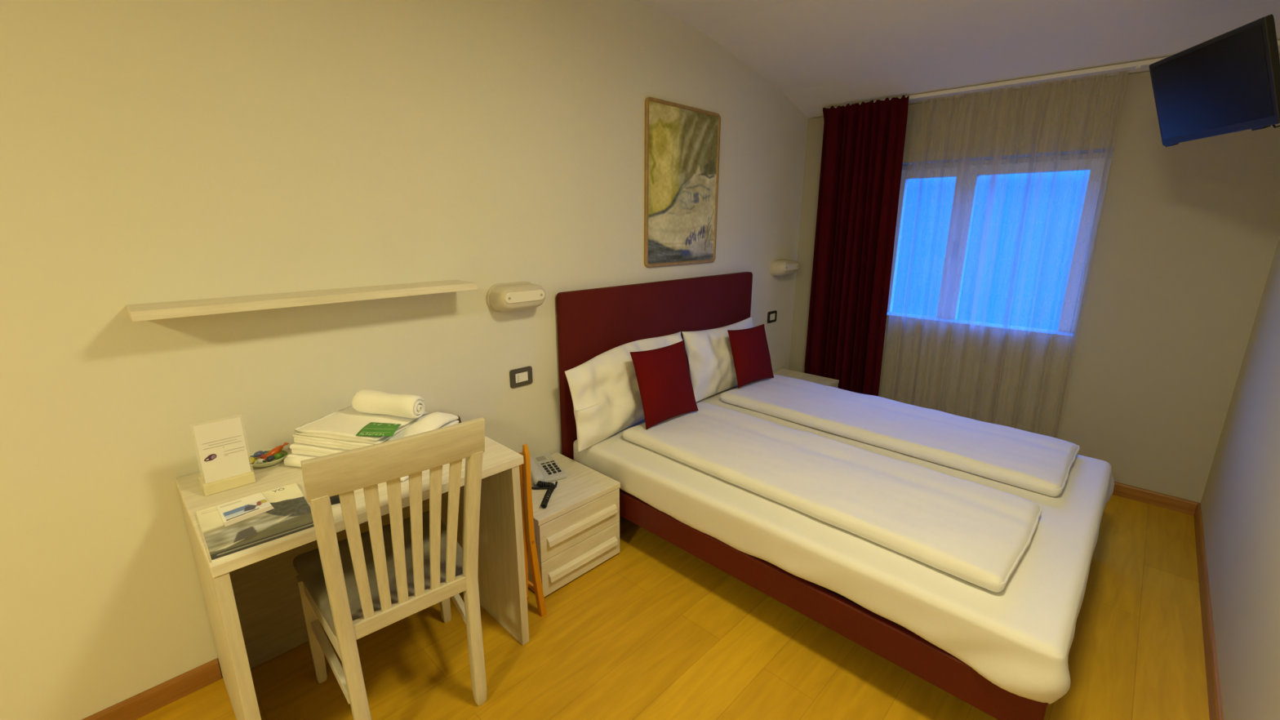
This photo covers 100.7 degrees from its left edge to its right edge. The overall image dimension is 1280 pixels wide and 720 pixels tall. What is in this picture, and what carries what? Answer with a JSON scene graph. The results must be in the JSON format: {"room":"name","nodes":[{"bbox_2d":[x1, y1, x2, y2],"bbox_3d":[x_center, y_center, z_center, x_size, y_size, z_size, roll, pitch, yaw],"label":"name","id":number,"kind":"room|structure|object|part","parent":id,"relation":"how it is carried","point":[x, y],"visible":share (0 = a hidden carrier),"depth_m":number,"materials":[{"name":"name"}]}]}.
{"room":"hotel room","nodes":[
{"label":"hotel room","id":0,"kind":"room"},
{"bbox_2d":[0,0,808,719],"bbox_3d":[-1.075,-0.286,1.995,0.150,2.610,7.244,14,20,42],"label":"wall","id":1,"kind":"structure","parent":0,"point":[152,151],"depth_m":1.72,"materials":[{"name":"paint"}]},
{"bbox_2d":[81,657,222,719],"bbox_3d":[-2.443,1.316,0.835,0.012,0.078,2.858,14,20,42],"label":"baseboard","id":2,"kind":"structure","parent":1,"relation":"attached to","point":[149,700],"depth_m":1.72,"materials":[{"name":"brown wood"}]},
{"bbox_2d":[125,280,477,321],"bbox_3d":[-1.049,-0.217,1.798,0.175,0.026,0.999,14,20,42],"label":"wall shelf","id":3,"kind":"object","parent":1,"relation":"attached to","point":[181,308],"visible":1,"depth_m":1.66,"materials":[{"name":"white wood"}]},
{"bbox_2d":[486,281,545,312],"bbox_3d":[-0.541,-0.278,2.372,0.112,0.126,0.262,14,20,42],"label":"wall lamp","id":4,"kind":"object","parent":1,"relation":"attached to","point":[518,295],"visible":1,"depth_m":2.32,"materials":[{"name":"white plastic"}]},
{"bbox_2d":[504,289,544,303],"bbox_3d":[-0.504,-0.279,2.335,0.007,0.046,0.206,14,20,42],"label":"diffuser","id":5,"kind":"object","parent":4,"relation":"attached to","point":[511,296],"depth_m":2.33,"materials":[{"name":"white plastic"}]},
{"bbox_2d":[509,365,533,388],"bbox_3d":[-0.562,0.081,2.519,0.009,0.088,0.122,14,20,42],"label":"light switch","id":6,"kind":"object","parent":1,"relation":"attached to","point":[518,377],"visible":1,"depth_m":2.51,"materials":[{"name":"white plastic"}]},
{"bbox_2d":[644,97,720,267],"bbox_3d":[0.258,-1.005,3.103,0.017,0.884,0.656,14,20,42],"label":"framed painting","id":7,"kind":"object","parent":1,"relation":"attached to","point":[682,142],"visible":1,"depth_m":3.07,"materials":[{"name":"paper"}]},
{"bbox_2d":[767,310,777,323],"bbox_3d":[1.021,-0.333,4.099,0.009,0.088,0.126,14,20,42],"label":"light switch","id":8,"kind":"object","parent":1,"relation":"attached to","point":[771,316],"visible":1,"depth_m":4.09,"materials":[{"name":"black plastic"}]},
{"bbox_2d":[769,258,798,276],"bbox_3d":[1.098,-0.696,4.011,0.112,0.126,0.262,14,20,42],"label":"wall lamp","id":9,"kind":"object","parent":1,"relation":"attached to","point":[780,267],"visible":1,"depth_m":3.95,"materials":[{"name":"white plastic"}]},
{"bbox_3d":[1.063,-0.704,4.043,0.014,0.126,0.262,14,20,42],"label":"plate","id":10,"kind":"part","parent":9,"relation":"part of","materials":[{"name":"white plastic"}]},
{"bbox_2d":[784,263,798,271],"bbox_3d":[1.135,-0.696,3.974,0.007,0.046,0.206,14,20,42],"label":"diffuser","id":11,"kind":"object","parent":9,"relation":"attached to","point":[788,267],"depth_m":3.97,"materials":[{"name":"white plastic"}]},
{"bbox_2d":[136,494,1209,719],"bbox_3d":[-0.139,1.257,1.451,2.771,0.100,7.244,14,20,42],"label":"floor","id":12,"kind":"structure","parent":0,"point":[655,630],"depth_m":1.92,"materials":[{"name":"laminate"}]},
{"bbox_2d":[175,411,528,719],"bbox_3d":[-0.925,0.714,1.833,0.631,0.755,0.854,14,20,42],"label":"desk","id":13,"kind":"object","parent":12,"relation":"on","point":[251,597],"visible":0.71,"depth_m":1.84,"materials":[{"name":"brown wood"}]},
{"bbox_3d":[-1.212,0.801,1.551,0.625,0.725,0.030,14,20,42],"label":"panel","id":14,"kind":"part","parent":13,"relation":"part of","materials":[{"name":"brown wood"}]},
{"bbox_2d":[192,417,255,496],"bbox_3d":[-1.254,0.275,1.592,0.094,0.214,0.124,14,20,42],"label":"card stand","id":15,"kind":"object","parent":13,"relation":"on","point":[221,445],"visible":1,"depth_m":1.57,"materials":[{"name":"paper"}]},
{"bbox_2d":[195,483,314,563],"bbox_3d":[-1.021,0.425,1.425,0.313,0.008,0.245,14,20,42],"label":"magazine","id":16,"kind":"object","parent":13,"relation":"on","point":[291,516],"visible":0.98,"depth_m":1.38,"materials":[{"name":"paper"}]},
{"bbox_2d":[216,492,274,527],"bbox_3d":[-1.091,0.410,1.463,0.150,0.001,0.116,14,20,42],"label":"leaflet","id":17,"kind":"object","parent":16,"relation":"on","point":[231,513],"visible":1,"depth_m":1.46,"materials":[{"name":"paper"}]},
{"bbox_2d":[248,448,288,467],"bbox_3d":[-1.235,0.329,1.758,0.128,0.024,0.128,14,20,42],"label":"plate","id":18,"kind":"object","parent":13,"relation":"on","point":[273,462],"visible":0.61,"depth_m":1.75,"materials":[{"name":"white ceramic"}]},
{"bbox_2d":[248,457,255,464],"bbox_3d":[-1.258,0.326,1.717,0.022,0.022,0.037,-8,17,-29],"label":"candy","id":19,"kind":"object","parent":18,"relation":"on","point":[251,460],"visible":0.8,"depth_m":1.71,"materials":[{"name":"yellow plastic"}]},
{"bbox_2d":[249,450,267,457],"bbox_3d":[-1.261,0.312,1.757,0.020,0.020,0.046,7,16,26],"label":"candy","id":20,"kind":"object","parent":18,"relation":"on","point":[259,453],"visible":0.94,"depth_m":1.75,"materials":[{"name":"plastic"}]},
{"bbox_2d":[254,458,265,463],"bbox_3d":[-1.229,0.328,1.718,0.031,0.016,0.016,-8,16,-28],"label":"candy","id":21,"kind":"object","parent":18,"relation":"on","point":[260,460],"visible":0.98,"depth_m":1.71,"materials":[{"name":"white plastic"}]},
{"bbox_2d":[257,453,266,458],"bbox_3d":[-1.233,0.318,1.745,0.040,0.018,0.018,-4,15,-17],"label":"candy","id":22,"kind":"object","parent":18,"relation":"on","point":[263,455],"visible":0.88,"depth_m":1.74,"materials":[{"name":"red plastic"}]},
{"bbox_2d":[262,455,275,462],"bbox_3d":[-1.208,0.322,1.734,0.018,0.018,0.043,4,15,15],"label":"candy","id":23,"kind":"object","parent":18,"relation":"on","point":[270,458],"visible":1,"depth_m":1.73,"materials":[{"name":"black plastic"}]},
{"bbox_2d":[262,442,288,459],"bbox_3d":[-1.216,0.305,1.767,0.022,0.029,0.092,5,15,18],"label":"candy","id":24,"kind":"object","parent":18,"relation":"on","point":[277,449],"visible":0.93,"depth_m":1.76,"materials":[{"name":"orange plastic"}]},
{"bbox_2d":[273,453,286,459],"bbox_3d":[-1.198,0.318,1.756,0.020,0.020,0.043,9,17,31],"label":"candy","id":25,"kind":"object","parent":18,"relation":"on","point":[278,455],"visible":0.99,"depth_m":1.75,"materials":[{"name":"green plastic"}]},
{"bbox_2d":[329,494,340,504],"bbox_3d":[-0.898,0.383,1.565,0.044,0.020,0.150,-7,16,-27],"label":"remote control","id":26,"kind":"object","parent":13,"relation":"on","point":[334,500],"visible":0.04,"depth_m":1.50,"materials":[{"name":"black plastic"}]},
{"bbox_3d":[-1.140,0.677,2.027,0.018,0.723,0.777,14,20,42],"label":"panel","id":27,"kind":"part","parent":13,"relation":"part of","materials":[{"name":"brown wood"}]},
{"bbox_2d":[284,453,408,481],"bbox_3d":[-0.903,0.309,1.819,0.460,0.035,0.330,4,15,15],"label":"folded towel","id":28,"kind":"object","parent":13,"relation":"on","point":[291,460],"visible":0.18,"depth_m":1.72,"materials":[{"name":"white fabric"}]},
{"bbox_2d":[289,442,348,456],"bbox_3d":[-0.892,0.268,1.829,0.449,0.035,0.317,4,15,13],"label":"folded towel","id":29,"kind":"object","parent":28,"relation":"on","point":[297,448],"visible":0.1,"depth_m":1.72,"materials":[{"name":"white fabric"}]},
{"bbox_2d":[292,412,458,449],"bbox_3d":[-0.887,0.220,1.808,0.428,0.065,0.304,4,15,15],"label":"folded towel","id":30,"kind":"object","parent":29,"relation":"on","point":[434,420],"visible":0.41,"depth_m":1.73,"materials":[{"name":"white fabric"}]},
{"bbox_2d":[294,405,428,444],"bbox_3d":[-0.934,0.210,1.799,0.322,0.027,0.267,4,15,13],"label":"folded towel","id":31,"kind":"object","parent":30,"relation":"on","point":[344,424],"visible":0.61,"depth_m":1.75,"materials":[{"name":"white fabric"}]},
{"bbox_2d":[355,422,400,436],"bbox_3d":[-0.826,0.220,1.696,0.113,0.010,0.102,0,14,-1],"label":"card","id":32,"kind":"object","parent":31,"relation":"on","point":[372,428],"visible":1,"depth_m":1.68,"materials":[{"name":"green paper"}]},
{"bbox_2d":[368,422,397,432],"bbox_3d":[-0.829,0.216,1.699,0.097,0.005,0.077,0,14,1],"label":"print","id":33,"kind":"object","parent":32,"relation":"on","point":[373,427],"depth_m":1.70},
{"bbox_2d":[351,389,425,418],"bbox_3d":[-0.863,0.150,1.819,0.258,0.081,0.079,4,15,15],"label":"rolled towel","id":34,"kind":"object","parent":31,"relation":"on","point":[366,401],"visible":1,"depth_m":1.79,"materials":[{"name":"white fabric"}]},
{"bbox_3d":[-0.650,0.658,2.113,0.625,0.725,0.030,14,20,42],"label":"panel","id":35,"kind":"part","parent":13,"relation":"part of","materials":[{"name":"brown wood"}]},
{"bbox_2d":[293,417,486,719],"bbox_3d":[-0.779,0.628,1.676,0.475,1.002,0.589,-12,19,-39],"label":"chair","id":36,"kind":"object","parent":12,"relation":"on","point":[358,585],"visible":1,"depth_m":1.47,"materials":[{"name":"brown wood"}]},
{"bbox_3d":[-1.094,0.904,1.782,0.044,0.410,0.044,-12,19,-39],"label":"leg","id":37,"kind":"part","parent":36,"relation":"part of","materials":[{"name":"brown wood"}]},
{"bbox_3d":[-0.946,0.765,1.591,0.022,0.060,0.394,-14,20,-43],"label":"seat rail","id":38,"kind":"part","parent":36,"relation":"part of","materials":[{"name":"brown wood"}]},
{"bbox_3d":[-0.775,0.746,1.406,0.059,0.910,0.113,-7,16,-27],"label":"leg","id":39,"kind":"part","parent":36,"relation":"part of","materials":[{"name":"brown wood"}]},
{"bbox_3d":[-0.822,0.666,1.736,0.473,0.061,0.460,-12,19,-39],"label":"seat","id":40,"kind":"part","parent":36,"relation":"part of","materials":[{"name":"fabric"}]},
{"bbox_3d":[-0.607,0.248,1.361,0.437,0.106,0.048,-12,19,-39],"label":"crest rail","id":41,"kind":"part","parent":36,"relation":"part of","materials":[{"name":"brown wood"}]},
{"bbox_3d":[-0.661,0.712,1.545,0.326,0.048,0.024,-12,19,-39],"label":"rail","id":42,"kind":"part","parent":36,"relation":"part of","materials":[{"name":"brown wood"}]},
{"bbox_3d":[-0.769,0.835,2.055,0.044,0.410,0.044,-12,19,-39],"label":"leg","id":43,"kind":"part","parent":36,"relation":"part of","materials":[{"name":"brown wood"}]},
{"bbox_3d":[-0.504,0.688,1.634,0.108,0.910,0.064,14,20,42],"label":"leg","id":44,"kind":"part","parent":36,"relation":"part of","materials":[{"name":"brown wood"}]},
{"bbox_2d":[519,444,546,617],"bbox_3d":[-0.573,0.635,2.178,0.470,0.740,0.090,14,20,42],"label":"luggage rack","id":45,"kind":"object","parent":12,"relation":"on","point":[529,540],"visible":0.45,"depth_m":2.03,"materials":[{"name":"orange wood"}]},
{"bbox_3d":[-0.451,0.690,2.046,0.025,0.699,0.060,8,16,27],"label":"leg","id":46,"kind":"part","parent":45,"relation":"part of","materials":[{"name":"orange wood"}]},
{"bbox_2d":[528,452,620,596],"bbox_3d":[-0.411,0.744,2.477,0.492,0.378,0.454,14,20,42],"label":"nightstand","id":47,"kind":"object","parent":12,"relation":"on","point":[577,531],"visible":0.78,"depth_m":2.32,"materials":[{"name":"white wood"}]},
{"bbox_3d":[-0.574,0.786,2.342,0.455,0.340,0.018,14,20,42],"label":"panel","id":48,"kind":"part","parent":47,"relation":"part of","materials":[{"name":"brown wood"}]},
{"bbox_2d":[529,452,567,508],"bbox_3d":[-0.429,0.522,2.414,0.212,0.084,0.426,-9,17,-31],"label":"telephone","id":49,"kind":"object","parent":47,"relation":"on","point":[544,469],"visible":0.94,"depth_m":2.44,"materials":[{"name":"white plastic"}]},
{"bbox_3d":[-0.429,0.579,2.299,0.157,0.032,0.214,-3,15,-12],"label":"coiled cord","id":50,"kind":"part","parent":49,"relation":"part of","materials":[{"name":"black plastic"}]},
{"bbox_3d":[-0.255,0.709,2.312,0.017,0.168,0.444,14,20,42],"label":"drawer","id":51,"kind":"part","parent":47,"relation":"part of","materials":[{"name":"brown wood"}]},
{"bbox_3d":[-0.256,0.873,2.354,0.017,0.164,0.444,14,20,42],"label":"drawer","id":52,"kind":"part","parent":47,"relation":"part of","materials":[{"name":"brown wood"}]},
{"bbox_3d":[-0.242,0.715,2.300,0.020,0.037,0.382,14,20,42],"label":"handle","id":53,"kind":"part","parent":47,"relation":"part of","materials":[{"name":"brown wood"}]},
{"bbox_3d":[-0.242,0.876,2.342,0.020,0.037,0.382,14,20,42],"label":"handle","id":54,"kind":"part","parent":47,"relation":"part of","materials":[{"name":"brown wood"}]},
{"bbox_2d":[555,271,1048,719],"bbox_3d":[0.915,0.291,2.603,2.066,1.203,1.676,14,20,42],"label":"double bed","id":55,"kind":"object","parent":12,"relation":"on","point":[592,322],"visible":0.21,"depth_m":2.41,"materials":[{"name":"dark red wood"},{"name":"white fabric"},{"name":"red fabric"}]},
{"bbox_3d":[0.190,0.005,3.255,0.045,0.980,1.676,14,20,42],"label":"headboard","id":56,"kind":"part","parent":55,"relation":"part of","materials":[{"name":"red fabric"}]},
{"bbox_3d":[0.377,0.805,2.128,2.018,0.128,0.030,14,20,42],"label":"rail","id":57,"kind":"part","parent":55,"relation":"part of","materials":[{"name":"fabric"}]},
{"bbox_2d":[573,385,1114,704],"bbox_3d":[0.948,0.534,2.638,2.057,0.190,1.686,14,20,42],"label":"mattress","id":58,"kind":"object","parent":55,"relation":"on","point":[1019,637],"visible":0.4,"depth_m":1.82,"materials":[{"name":"white fabric"}]},
{"bbox_2d":[564,331,682,452],"bbox_3d":[-0.027,0.135,2.876,0.187,0.447,0.930,14,20,42],"label":"pillow","id":59,"kind":"object","parent":58,"relation":"on","point":[605,392],"visible":0.62,"depth_m":2.69,"materials":[{"name":"white fabric"}]},
{"bbox_2d":[681,315,753,402],"bbox_3d":[0.573,-0.019,3.489,0.168,0.434,0.780,14,20,42],"label":"pillow","id":60,"kind":"object","parent":58,"relation":"on","point":[708,353],"visible":0.56,"depth_m":3.32,"materials":[{"name":"white fabric"}]},
{"bbox_2d":[622,402,1041,592],"bbox_3d":[0.719,0.469,2.364,1.694,0.069,0.700,14,20,42],"label":"duvet","id":61,"kind":"object","parent":58,"relation":"on","point":[977,534],"visible":0.95,"depth_m":2.09,"materials":[{"name":"white fabric"}]},
{"bbox_2d":[629,340,697,430],"bbox_3d":[0.137,0.121,2.800,0.150,0.382,0.413,14,20,42],"label":"cushion","id":62,"kind":"object","parent":61,"relation":"on","point":[663,375],"visible":1,"depth_m":2.73,"materials":[{"name":"red fabric"}]},
{"bbox_2d":[720,374,1079,496],"bbox_3d":[1.304,0.324,2.929,1.732,0.073,0.675,14,20,42],"label":"duvet","id":63,"kind":"object","parent":58,"relation":"on","point":[1041,464],"visible":1,"depth_m":2.68,"materials":[{"name":"white fabric"}]},
{"bbox_2d":[727,324,773,388],"bbox_3d":[0.725,-0.034,3.443,0.402,0.363,0.148,-12,19,-39],"label":"cushion","id":64,"kind":"object","parent":63,"relation":"on","point":[749,346],"visible":1,"depth_m":3.37,"materials":[{"name":"red fabric"}]},
{"bbox_2d":[773,368,839,387],"bbox_3d":[1.194,0.336,4.083,0.492,0.378,0.454,14,20,42],"label":"nightstand","id":65,"kind":"object","parent":12,"relation":"on","point":[785,372],"visible":0.12,"depth_m":4.10,"materials":[{"name":"white wood"}]},
{"bbox_2d":[634,0,1279,118],"bbox_3d":[-0.130,-1.212,0.814,2.771,0.600,7.244,14,20,42],"label":"ceiling","id":66,"kind":"structure","parent":0,"point":[820,54],"depth_m":2.73,"materials":[{"name":"paint"}]},
{"bbox_2d":[826,40,1279,108],"bbox_3d":[2.100,-1.586,3.074,2.100,0.034,0.075,14,20,42],"label":"rail","id":67,"kind":"object","parent":66,"relation":"attached to","point":[1144,64],"visible":0.52,"depth_m":2.94,"materials":[{"name":"white metal"}]},
{"bbox_2d":[804,95,909,395],"bbox_3d":[1.540,-0.623,3.869,0.596,2.303,0.163,14,20,42],"label":"curtain","id":68,"kind":"object","parent":67,"relation":"hanging from","point":[863,145],"visible":0.87,"depth_m":3.78,"materials":[{"name":"fabric"}]},
{"bbox_2d":[892,71,1124,438],"bbox_3d":[2.161,-0.473,3.347,1.070,2.278,0.072,14,20,42],"label":"sheer curtain","id":69,"kind":"object","parent":67,"relation":"hanging from","point":[965,158],"visible":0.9,"depth_m":3.27,"materials":[{"name":"white fabric"}]},
{"bbox_2d":[788,53,1279,502],"bbox_3d":[2.246,-0.506,3.534,2.471,2.290,0.300,14,20,42],"label":"wall","id":70,"kind":"structure","parent":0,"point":[1188,234],"depth_m":2.91,"materials":[{"name":"beige paint"}]},
{"bbox_2d":[887,151,1113,332],"bbox_3d":[2.241,-0.730,3.522,1.200,1.130,0.105,14,20,42],"label":"window","id":71,"kind":"structure","parent":70,"relation":"in","point":[1077,162],"depth_m":3.33,"materials":[{"name":"white plastic"}]},
{"bbox_3d":[2.000,-0.784,3.763,0.442,1.088,0.057,14,20,42],"label":"sash","id":72,"kind":"part","parent":71,"relation":"part of","materials":[{"name":"glass"}]},
{"bbox_3d":[2.404,-0.685,3.384,0.692,1.088,0.057,14,20,42],"label":"sash","id":73,"kind":"part","parent":71,"relation":"part of","materials":[{"name":"white plastic"}]},
{"bbox_2d":[1111,481,1198,515],"bbox_3d":[2.134,0.593,3.702,2.471,0.078,0.012,14,20,42],"label":"baseboard","id":74,"kind":"structure","parent":70,"relation":"attached to","point":[1150,497],"depth_m":2.98,"materials":[{"name":"brown wood"}]},
{"bbox_2d":[1200,236,1279,719],"bbox_3d":[0.807,0.176,0.231,0.150,2.610,7.244,14,20,42],"label":"wall","id":75,"kind":"structure","parent":0,"point":[1240,502],"depth_m":1.88,"materials":[{"name":"grey paint"}]},
{"bbox_2d":[1193,502,1223,719],"bbox_3d":[0.675,1.405,0.532,0.012,0.078,6.744,14,20,42],"label":"baseboard","id":76,"kind":"structure","parent":75,"relation":"attached to","point":[1215,702],"depth_m":2.01,"materials":[{"name":"brown wood"}]},
{"bbox_2d":[1149,13,1279,146],"bbox_3d":[2.256,-0.955,1.912,0.478,0.376,0.562,4,15,14],"label":"television","id":77,"kind":"object","parent":75,"relation":"attached to","point":[1227,82],"visible":1,"depth_m":1.88,"materials":[{"name":"black plastic"}]},
{"bbox_2d":[1164,142,1178,146],"bbox_3d":[2.207,-0.895,2.203,0.020,0.016,0.050,4,15,14],"label":"socket","id":78,"kind":"object","parent":77,"relation":"attached to","point":[1166,144],"depth_m":2.20,"materials":[{"name":"black plastic"}]},
{"bbox_2d":[1251,124,1271,130],"bbox_3d":[2.100,-0.787,1.795,0.020,0.016,0.050,4,15,14],"label":"socket","id":79,"kind":"object","parent":77,"relation":"attached to","point":[1254,127],"depth_m":1.79,"materials":[{"name":"black plastic"}]}
]}

